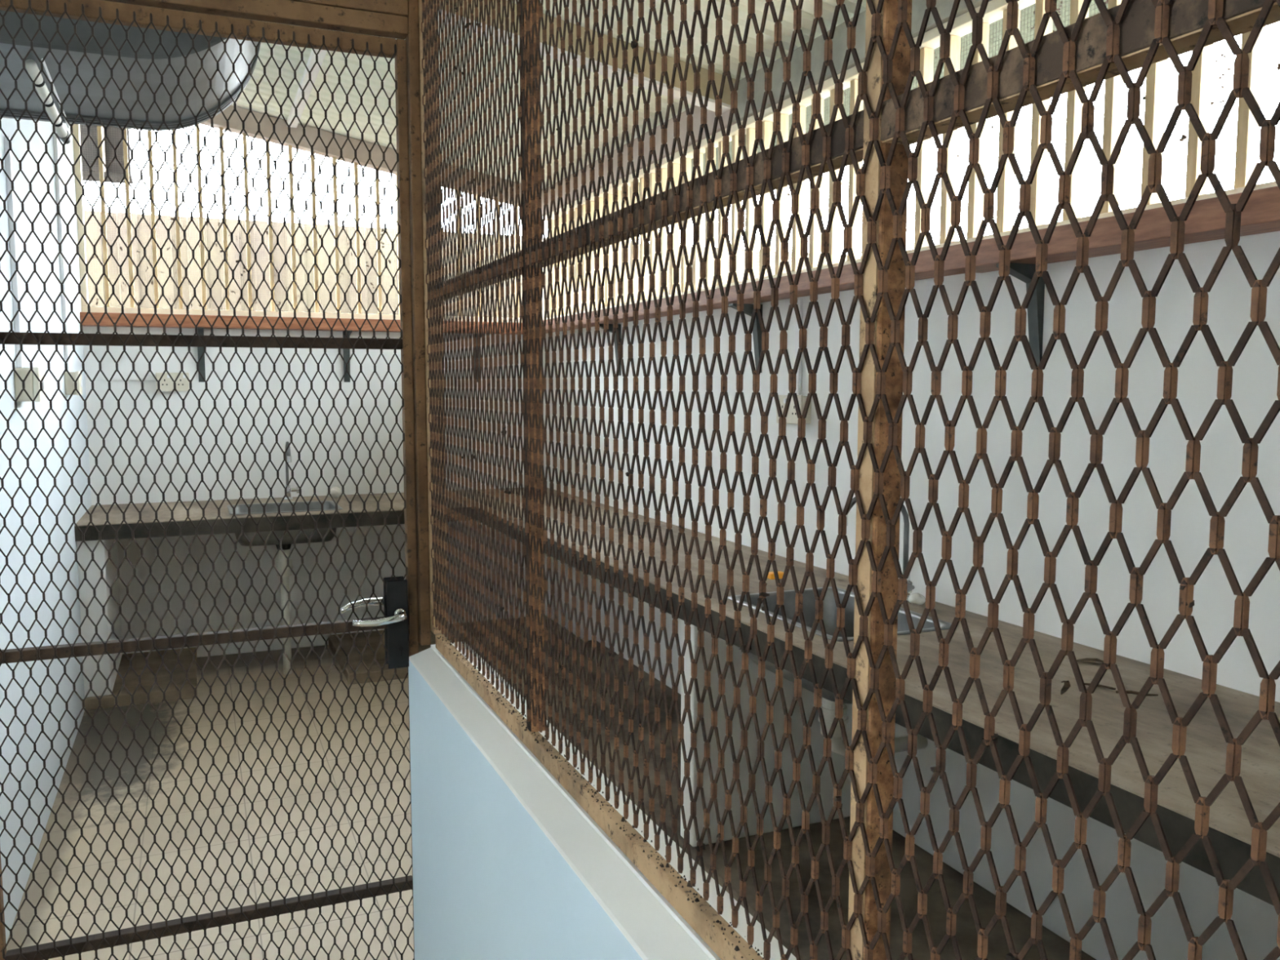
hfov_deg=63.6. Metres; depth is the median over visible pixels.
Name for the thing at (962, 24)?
strip
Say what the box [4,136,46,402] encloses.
switch box
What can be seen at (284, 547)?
drain
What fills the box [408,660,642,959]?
wall
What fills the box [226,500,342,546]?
basin
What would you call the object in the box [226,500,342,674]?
sink
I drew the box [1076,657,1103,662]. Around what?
dry leaf
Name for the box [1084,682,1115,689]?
twig
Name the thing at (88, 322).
shelf
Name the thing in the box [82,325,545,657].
wall
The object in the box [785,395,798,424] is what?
power socket
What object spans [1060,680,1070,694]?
dry leaf
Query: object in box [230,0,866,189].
ceiling
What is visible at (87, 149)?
metal box
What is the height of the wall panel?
2.585 m
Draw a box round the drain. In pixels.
[275,543,291,550]
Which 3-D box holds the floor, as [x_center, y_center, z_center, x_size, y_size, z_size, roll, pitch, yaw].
[-0.849,1.312,1.876,4.220,0.120,7.880,-2,6,-23]
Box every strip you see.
[286,28,328,128]
[438,9,730,113]
[544,0,1035,221]
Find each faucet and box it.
[284,441,300,499]
[845,496,915,601]
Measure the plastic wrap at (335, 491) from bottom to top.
0.059 m
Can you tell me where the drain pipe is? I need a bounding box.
[25,58,70,143]
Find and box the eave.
[639,0,1107,199]
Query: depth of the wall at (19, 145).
3.42 m
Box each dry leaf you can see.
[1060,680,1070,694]
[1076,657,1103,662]
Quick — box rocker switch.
[42,379,44,389]
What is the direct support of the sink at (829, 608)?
in the countertop
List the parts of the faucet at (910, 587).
swan neck spout, valve knob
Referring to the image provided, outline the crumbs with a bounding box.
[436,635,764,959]
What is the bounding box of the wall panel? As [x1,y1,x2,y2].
[84,210,847,318]
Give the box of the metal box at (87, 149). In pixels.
[80,124,133,183]
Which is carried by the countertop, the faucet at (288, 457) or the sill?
the faucet at (288, 457)
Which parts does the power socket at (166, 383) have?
plate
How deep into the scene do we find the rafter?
3.60 m
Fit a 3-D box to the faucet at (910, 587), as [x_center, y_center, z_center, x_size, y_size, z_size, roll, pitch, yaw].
[0.658,0.182,2.858,0.206,0.307,0.090,1,5,8]
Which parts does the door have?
cross rail, rail, cross rail, cross rail, lever handle, lever handle, lock plate, lock plate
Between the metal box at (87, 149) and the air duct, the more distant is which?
the metal box at (87, 149)
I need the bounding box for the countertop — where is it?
[74,487,1279,959]
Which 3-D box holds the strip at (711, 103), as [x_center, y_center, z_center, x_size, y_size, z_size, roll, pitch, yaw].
[-0.738,-1.527,3.327,2.357,0.435,0.080,-2,6,-23]
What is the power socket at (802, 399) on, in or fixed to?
attached to the wall at (1255, 371)
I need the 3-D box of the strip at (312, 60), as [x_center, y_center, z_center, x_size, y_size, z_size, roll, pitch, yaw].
[-1.376,-1.743,4.348,0.050,0.029,2.138,-2,6,-23]
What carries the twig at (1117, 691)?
on the countertop
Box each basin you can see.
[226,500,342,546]
[727,586,951,703]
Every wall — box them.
[0,117,91,944]
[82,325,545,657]
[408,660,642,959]
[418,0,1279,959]
[542,231,1279,959]
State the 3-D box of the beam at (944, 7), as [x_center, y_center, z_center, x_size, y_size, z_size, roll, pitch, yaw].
[1.431,-1.147,1.344,0.100,0.135,5.324,-2,6,-23]
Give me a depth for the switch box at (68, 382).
4.25 m
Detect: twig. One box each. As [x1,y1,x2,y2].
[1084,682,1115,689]
[1115,690,1158,696]
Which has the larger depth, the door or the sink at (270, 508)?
the sink at (270, 508)
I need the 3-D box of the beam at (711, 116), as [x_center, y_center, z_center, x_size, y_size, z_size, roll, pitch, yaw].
[-0.078,-1.472,4.838,0.100,0.135,2.314,-2,6,-23]
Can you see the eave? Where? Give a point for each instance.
(1093, 6)
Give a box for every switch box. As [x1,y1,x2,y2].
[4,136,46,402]
[53,131,82,395]
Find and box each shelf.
[80,311,522,382]
[542,186,1279,375]
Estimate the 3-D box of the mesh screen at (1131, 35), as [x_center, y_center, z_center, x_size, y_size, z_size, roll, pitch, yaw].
[0.095,-0.428,0.763,0.035,1.691,2.493,-2,6,-23]
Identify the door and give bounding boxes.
[0,0,418,959]
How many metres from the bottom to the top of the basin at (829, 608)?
0.175 m
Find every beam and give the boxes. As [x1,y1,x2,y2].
[199,105,542,204]
[541,91,736,217]
[732,0,991,123]
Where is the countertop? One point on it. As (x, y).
(1230, 829)
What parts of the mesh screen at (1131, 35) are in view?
post, post, rail, rail, post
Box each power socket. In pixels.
[102,372,189,391]
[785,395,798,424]
[795,355,807,415]
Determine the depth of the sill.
1.15 m
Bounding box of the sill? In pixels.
[408,641,796,959]
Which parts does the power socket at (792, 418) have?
plate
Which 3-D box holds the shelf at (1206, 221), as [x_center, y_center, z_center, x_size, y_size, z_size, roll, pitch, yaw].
[0.694,-0.464,2.917,0.124,0.303,6.648,-2,6,-23]
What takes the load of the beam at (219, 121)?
attached to the ceiling
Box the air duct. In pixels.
[0,0,260,130]
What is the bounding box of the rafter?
[441,0,735,105]
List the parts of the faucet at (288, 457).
swan neck spout, valve knob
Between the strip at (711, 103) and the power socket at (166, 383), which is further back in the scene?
the power socket at (166, 383)
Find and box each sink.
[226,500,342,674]
[727,586,951,755]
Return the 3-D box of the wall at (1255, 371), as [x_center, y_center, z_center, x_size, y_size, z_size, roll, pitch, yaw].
[1.006,-0.001,2.544,0.120,2.370,7.660,-2,6,-23]
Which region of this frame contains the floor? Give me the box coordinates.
[6,644,413,959]
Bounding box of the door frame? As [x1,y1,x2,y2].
[102,0,431,645]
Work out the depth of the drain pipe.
2.58 m
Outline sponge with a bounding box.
[767,571,783,579]
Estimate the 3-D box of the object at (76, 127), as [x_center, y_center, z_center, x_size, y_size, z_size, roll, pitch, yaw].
[-1.654,-1.391,5.481,2.357,1.066,0.080,-2,6,-23]
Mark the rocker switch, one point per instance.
(43, 381)

